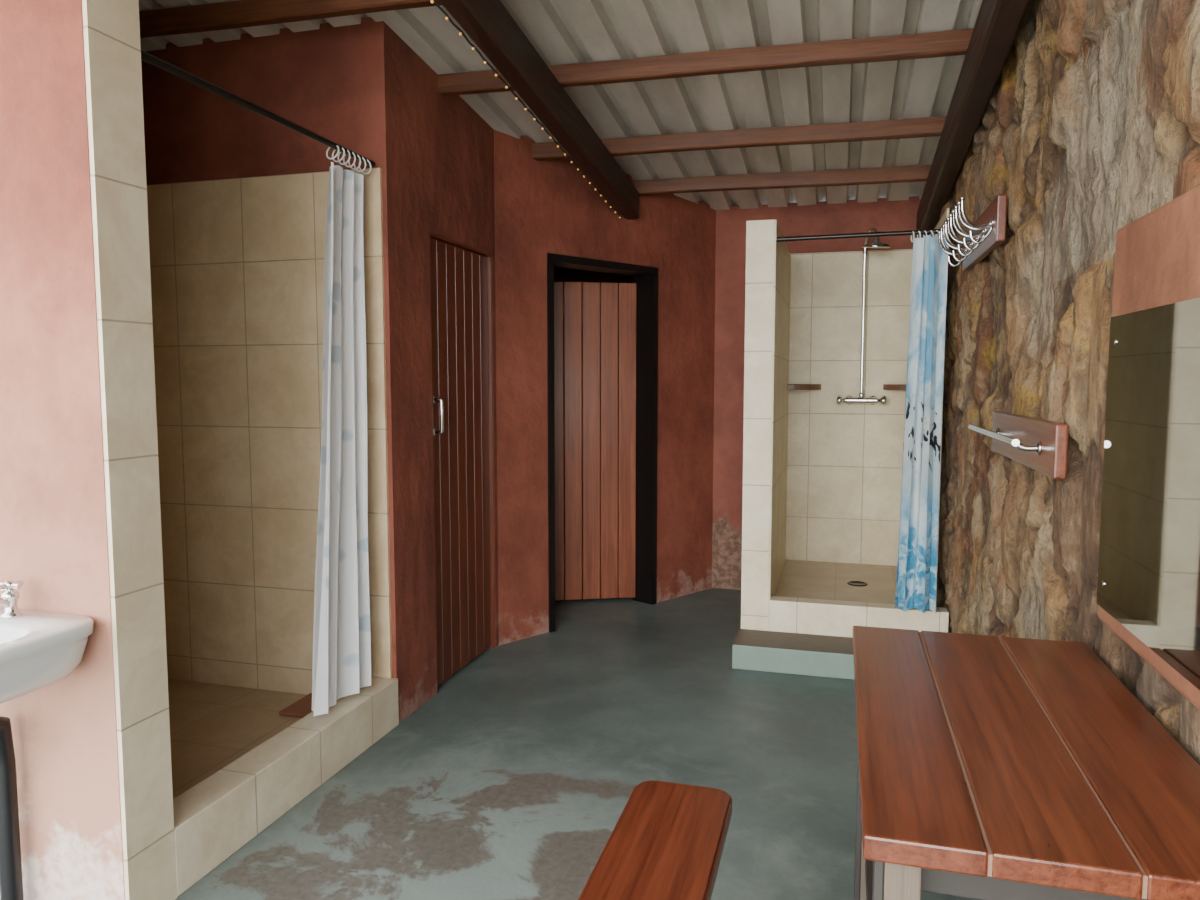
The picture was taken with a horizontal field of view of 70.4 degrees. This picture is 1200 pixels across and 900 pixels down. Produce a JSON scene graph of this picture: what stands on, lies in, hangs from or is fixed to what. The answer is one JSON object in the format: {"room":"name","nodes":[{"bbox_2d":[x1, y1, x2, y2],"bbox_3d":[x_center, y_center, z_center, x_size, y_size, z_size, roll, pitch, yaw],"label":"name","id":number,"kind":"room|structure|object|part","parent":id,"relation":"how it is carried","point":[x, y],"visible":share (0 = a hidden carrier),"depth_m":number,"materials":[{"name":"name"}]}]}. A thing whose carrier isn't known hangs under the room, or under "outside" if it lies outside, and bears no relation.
{"room":"communal shower room","nodes":[
{"label":"communal shower room","id":0,"kind":"room"},
{"bbox_2d":[0,0,124,899],"bbox_3d":[-1.794,-0.244,2.243,1.325,2.859,0.150,1,5,16],"label":"wall","id":1,"kind":"structure","parent":0,"point":[54,537],"depth_m":2.05,"materials":[{"name":"pink plaster"}]},
{"bbox_2d":[141,50,374,715],"bbox_3d":[-1.034,-0.054,2.742,0.106,2.004,1.167,1,5,16],"label":"shower curtain","id":2,"kind":"object","parent":1,"relation":"hanging from","point":[341,666],"visible":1,"depth_m":3.09,"materials":[{"name":"dark metal"},{"name":"white fabric"}]},
{"bbox_3d":[-1.018,-1.039,2.657,0.022,0.027,1.166,1,5,16],"label":"rod","id":3,"kind":"part","parent":2,"relation":"part of","materials":[{"name":"metal"}]},
{"bbox_2d":[147,167,391,694],"bbox_3d":[-1.412,-0.042,3.464,1.210,2.085,0.012,1,5,16],"label":"shower wall","id":4,"kind":"structure","parent":0,"point":[237,264],"depth_m":3.46,"materials":[{"name":"beige tile"}]},
{"bbox_2d":[141,17,498,722],"bbox_3d":[-1.246,-0.321,3.994,1.230,2.725,1.140,1,5,16],"label":"wall","id":5,"kind":"structure","parent":0,"point":[361,88],"depth_m":3.40,"materials":[{"name":"red paint"}]},
{"bbox_2d":[173,676,398,896],"bbox_3d":[-1.023,1.046,2.832,0.128,0.190,1.185,1,5,16],"label":"shower curb","id":6,"kind":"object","parent":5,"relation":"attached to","point":[214,818],"depth_m":2.65,"materials":[{"name":"beige tile"}]},
{"bbox_2d":[431,238,490,685],"bbox_3d":[-0.655,0.051,3.973,0.025,1.963,0.636,1,5,16],"label":"door","id":7,"kind":"structure","parent":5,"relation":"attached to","point":[458,275],"depth_m":3.96,"materials":[{"name":"brown wood"}]},
{"bbox_2d":[434,398,443,433],"bbox_3d":[-0.697,-0.147,3.672,0.048,0.158,0.018,1,5,16],"label":"door handle","id":8,"kind":"object","parent":7,"relation":"attached to","point":[440,400],"visible":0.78,"depth_m":3.66,"materials":[{"name":"silver metal"}]},
{"bbox_2d":[430,232,494,692],"bbox_3d":[-0.663,0.049,3.975,0.078,1.990,0.660,1,5,16],"label":"trim","id":9,"kind":"structure","parent":5,"relation":"attached to","point":[432,235],"depth_m":4.25,"materials":[{"name":"brown wood"}]},
{"bbox_2d":[139,0,981,209],"bbox_3d":[-0.264,-1.612,2.913,4.446,0.815,7.700,1,5,16],"label":"ceiling","id":10,"kind":"structure","parent":0,"point":[562,32],"depth_m":3.56,"materials":[{"name":"grey metal"}]},
{"bbox_2d":[176,574,978,899],"bbox_3d":[-0.321,1.161,3.209,3.900,0.100,7.400,1,5,16],"label":"floor","id":11,"kind":"structure","parent":0,"point":[514,779],"depth_m":2.98,"materials":[{"name":"paint"}]},
{"bbox_2d":[0,580,93,899],"bbox_3d":[-1.475,0.769,1.934,0.484,0.890,0.430,1,5,16],"label":"basin","id":12,"kind":"object","parent":11,"relation":"on","point":[39,649],"visible":1,"depth_m":2.00,"materials":[{"name":"white ceramic"}]},
{"bbox_3d":[-1.433,0.369,1.995,0.020,0.045,0.112,1,5,16],"label":"spout","id":13,"kind":"part","parent":12,"relation":"part of","materials":[{"name":"silver metal"}]},
{"bbox_2d":[0,589,22,618],"bbox_3d":[-1.419,0.364,2.046,0.044,0.075,0.044,1,5,16],"label":"tap","id":14,"kind":"object","parent":12,"relation":"on","point":[8,599],"depth_m":2.03,"materials":[{"name":"silver metal"}]},
{"bbox_3d":[-1.475,0.484,1.911,0.484,0.142,0.430,1,5,16],"label":"bowl","id":15,"kind":"part","parent":12,"relation":"part of","materials":[{"name":"white ceramic"}]},
{"bbox_2d":[82,0,176,899],"bbox_3d":[-1.149,-0.230,2.066,0.013,2.859,0.153,1,5,16],"label":"partition wall","id":16,"kind":"structure","parent":11,"relation":"on","point":[111,28],"depth_m":2.07,"materials":[{"name":"beige tile"}]},
{"bbox_2d":[168,679,306,798],"bbox_3d":[-1.614,1.085,3.000,1.120,0.085,1.190,1,5,16],"label":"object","id":17,"kind":"structure","parent":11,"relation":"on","point":[212,726],"depth_m":3.19,"materials":[{"name":"tile"}]},
{"bbox_2d":[279,693,312,717],"bbox_3d":[-1.112,1.007,3.342,0.200,0.015,0.210,1,5,16],"label":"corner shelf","id":18,"kind":"object","parent":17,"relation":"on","point":[302,707],"visible":0.47,"depth_m":3.30,"materials":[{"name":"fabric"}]},
{"bbox_2d":[578,780,731,899],"bbox_3d":[0.042,1.032,1.418,0.222,0.450,1.140,1,5,16],"label":"wooden bench","id":19,"kind":"object","parent":11,"relation":"on","point":[667,842],"visible":1,"depth_m":1.68,"materials":[{"name":"brown wood"}]},
{"bbox_2d":[741,219,774,630],"bbox_3d":[0.949,-0.095,4.811,0.135,2.140,1.280,1,5,16],"label":"shower partition","id":20,"kind":"object","parent":11,"relation":"on","point":[759,287],"visible":0.57,"depth_m":4.19,"materials":[{"name":"white tile"}]},
{"bbox_2d":[768,220,790,599],"bbox_3d":[1.017,-0.203,4.779,0.008,1.920,1.263,1,5,16],"label":"tiled wall","id":21,"kind":"structure","parent":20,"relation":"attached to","point":[782,257],"depth_m":4.60,"materials":[{"name":"beige tile"}]},
{"bbox_2d":[732,629,854,679],"bbox_3d":[1.147,0.982,4.032,1.005,0.120,0.273,1,5,16],"label":"step","id":22,"kind":"structure","parent":11,"relation":"on","point":[754,650],"depth_m":3.99,"materials":[{"name":"grey concrete"}]},
{"bbox_2d":[775,560,896,603],"bbox_3d":[1.400,0.869,4.794,0.785,0.220,1.220,1,5,16],"label":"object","id":23,"kind":"structure","parent":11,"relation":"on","point":[798,578],"depth_m":4.87,"materials":[{"name":"tile"}]},
{"bbox_2d":[847,581,867,585],"bbox_3d":[1.457,0.755,4.811,0.110,0.005,0.110,1,5,16],"label":"floor drain","id":24,"kind":"object","parent":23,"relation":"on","point":[853,583],"visible":1,"depth_m":4.81,"materials":[{"name":"metal"}]},
{"bbox_2d":[853,625,1199,899],"bbox_3d":[0.756,0.865,1.619,0.529,0.750,1.040,1,5,16],"label":"wooden table","id":25,"kind":"object","parent":11,"relation":"on","point":[989,767],"visible":1,"depth_m":1.34,"materials":[{"name":"brown wood"}]},
{"bbox_2d":[554,266,632,384],"bbox_3d":[-0.036,-0.377,6.322,2.300,2.453,0.830,1,5,16],"label":"wall","id":26,"kind":"structure","parent":0,"point":[561,274],"depth_m":6.60,"materials":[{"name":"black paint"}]},
{"bbox_2d":[494,130,715,644],"bbox_3d":[0.085,-0.350,4.984,1.879,2.620,0.150,-5,7,-44],"label":"wall","id":27,"kind":"structure","parent":0,"point":[542,207],"depth_m":4.60,"materials":[{"name":"red paint"}]},
{"bbox_2d":[554,281,635,600],"bbox_3d":[-0.164,-0.042,5.167,0.776,1.935,0.025,-1,5,-9],"label":"door","id":28,"kind":"structure","parent":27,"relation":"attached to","point":[595,405],"depth_m":5.17,"materials":[{"name":"brown wood"}]},
{"bbox_2d":[547,253,657,631],"bbox_3d":[-0.020,-0.050,4.902,0.860,2.035,0.167,-5,7,-44],"label":"frame","id":29,"kind":"object","parent":27,"relation":"attached to","point":[645,278],"visible":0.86,"depth_m":5.11,"materials":[{"name":"black wood"}]},
{"bbox_2d":[712,196,920,589],"bbox_3d":[1.463,-0.308,5.394,1.610,2.468,0.150,1,5,16],"label":"wall","id":30,"kind":"structure","parent":0,"point":[884,215],"depth_m":5.44,"materials":[{"name":"red paint"}]},
{"bbox_2d":[785,249,912,565],"bbox_3d":[1.576,-0.252,5.282,0.810,1.935,0.012,1,5,16],"label":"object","id":31,"kind":"structure","parent":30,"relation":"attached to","point":[845,462],"depth_m":5.29,"materials":[{"name":"beige tile"}]},
{"bbox_2d":[787,384,820,389],"bbox_3d":[1.266,-0.391,5.268,0.200,0.034,0.160,1,5,16],"label":"soap shelf","id":32,"kind":"object","parent":31,"relation":"attached to","point":[789,386],"visible":1,"depth_m":5.22,"materials":[{"name":"brown wood"}]},
{"bbox_2d":[837,227,889,404],"bbox_3d":[1.576,-0.791,5.078,0.290,1.053,0.299,1,5,16],"label":"fitting","id":33,"kind":"object","parent":31,"relation":"attached to","point":[876,243],"visible":0.89,"depth_m":5.17,"materials":[{"name":"silver metal"}]},
{"bbox_3d":[1.488,-0.306,5.241,0.055,0.060,0.060,1,5,16],"label":"knob","id":34,"kind":"part","parent":33,"relation":"part of","materials":[{"name":"silver metal"}]},
{"bbox_2d":[859,392,863,398],"bbox_3d":[1.601,-0.326,5.207,0.032,0.055,0.032,1,5,16],"label":"outlet","id":35,"kind":"object","parent":33,"relation":"attached to","point":[861,394],"depth_m":5.19,"materials":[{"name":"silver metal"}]},
{"bbox_3d":[1.714,-0.301,5.177,0.055,0.060,0.060,1,5,16],"label":"knob","id":36,"kind":"part","parent":33,"relation":"part of","materials":[{"name":"silver metal"}]},
{"bbox_2d":[883,384,905,389],"bbox_3d":[1.813,-0.378,5.115,0.200,0.034,0.160,1,5,16],"label":"soap shelf","id":37,"kind":"object","parent":31,"relation":"attached to","point":[885,386],"visible":0.65,"depth_m":5.09,"materials":[{"name":"brown wood"}]},
{"bbox_2d":[768,596,948,637],"bbox_3d":[1.257,0.892,4.184,0.840,0.275,0.092,1,5,16],"label":"shower curb","id":38,"kind":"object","parent":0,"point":[785,614],"depth_m":4.16,"materials":[{"name":"beige tile"}]},
{"bbox_2d":[776,228,954,613],"bbox_3d":[1.232,-0.134,4.051,0.802,1.789,0.128,1,5,16],"label":"shower curtain","id":39,"kind":"object","parent":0,"point":[916,578],"depth_m":3.95,"materials":[{"name":"blue fabric"}]},
{"bbox_2d":[936,0,1199,765],"bbox_3d":[1.278,-0.351,2.096,0.388,3.095,6.270,1,5,16],"label":"wall","id":40,"kind":"structure","parent":0,"point":[1089,126],"depth_m":2.33,"materials":[{"name":"stone"}]},
{"bbox_2d":[931,208,948,597],"bbox_3d":[1.766,-0.194,4.576,0.010,1.935,1.248,1,5,16],"label":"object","id":41,"kind":"structure","parent":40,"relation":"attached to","point":[946,213],"depth_m":4.01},
{"bbox_2d":[937,194,1006,270],"bbox_3d":[1.403,-0.817,3.258,0.144,0.164,0.820,1,5,16],"label":"coat hook rack","id":42,"kind":"object","parent":40,"relation":"attached to","point":[988,231],"visible":1,"depth_m":3.08,"materials":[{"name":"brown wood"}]},
{"bbox_3d":[1.351,-0.783,2.931,0.008,0.040,0.040,1,5,16],"label":"plate","id":43,"kind":"part","parent":42,"relation":"part of","materials":[{"name":"silver metal"}]},
{"bbox_2d":[916,0,1029,237],"bbox_3d":[1.091,-1.396,2.053,0.090,0.798,6.250,1,5,16],"label":"rafter","id":44,"kind":"object","parent":40,"relation":"attached to","point":[997,24],"visible":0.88,"depth_m":3.16,"materials":[{"name":"brown wood"}]},
{"bbox_2d":[139,0,441,37],"bbox_3d":[-0.409,-1.553,2.853,3.402,0.090,0.050,1,5,14],"label":"purlin","id":45,"kind":"object","parent":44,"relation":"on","point":[239,13],"visible":0.67,"depth_m":3.04,"materials":[{"name":"brown wood"}]},
{"bbox_2d":[437,29,972,95],"bbox_3d":[0.373,-1.525,3.366,2.171,0.086,0.050,1,5,14],"label":"purlin","id":46,"kind":"object","parent":44,"relation":"on","point":[954,42],"visible":0.88,"depth_m":3.30,"materials":[{"name":"brown wood"}]},
{"bbox_2d":[634,164,931,195],"bbox_3d":[1.009,-1.489,4.699,1.664,0.081,0.050,1,5,14],"label":"purlin","id":47,"kind":"object","parent":44,"relation":"on","point":[916,173],"visible":0.91,"depth_m":4.67,"materials":[{"name":"brown wood"}]},
{"bbox_2d":[968,411,1068,478],"bbox_3d":[1.227,-0.033,2.549,0.105,0.137,0.920,1,5,16],"label":"towel rail","id":48,"kind":"object","parent":40,"relation":"attached to","point":[1041,445],"visible":1,"depth_m":2.31,"materials":[{"name":"brown wood"}]},
{"bbox_2d":[1097,186,1199,710],"bbox_3d":[0.989,-0.004,1.326,0.072,0.870,1.180,1,5,16],"label":"wall mirror","id":49,"kind":"object","parent":40,"relation":"attached to","point":[1148,587],"visible":1,"depth_m":1.57,"materials":[{"name":"wood"},{"name":"glass"}]},
{"bbox_3d":[-1.308,-0.020,-0.331,0.100,2.835,0.100,1,5,16],"label":"post","id":50,"kind":"object","parent":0,"visible":0},
{"bbox_2d":[439,0,638,219],"bbox_3d":[-0.574,-1.453,2.169,0.085,0.704,5.580,1,5,16],"label":"rafter","id":51,"kind":"object","parent":50,"relation":"attached to","point":[488,23],"visible":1,"depth_m":3.30,"materials":[{"name":"brown wood"}]},
{"bbox_2d":[430,0,621,217],"bbox_3d":[-0.364,-1.358,3.107,0.012,0.374,3.581,1,5,16],"label":"string lights","id":52,"kind":"object","parent":51,"relation":"hanging from","point":[447,17],"visible":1,"depth_m":3.23,"materials":[{"name":"warm glowing bulbs"},{"name":"black plastic cable"}]},
{"bbox_2d":[532,116,946,159],"bbox_3d":[0.652,-1.507,4.125,2.043,0.083,0.050,1,5,14],"label":"purlin","id":53,"kind":"object","parent":51,"relation":"on","point":[930,126],"visible":0.85,"depth_m":4.07,"materials":[{"name":"brown wood"}]}
]}

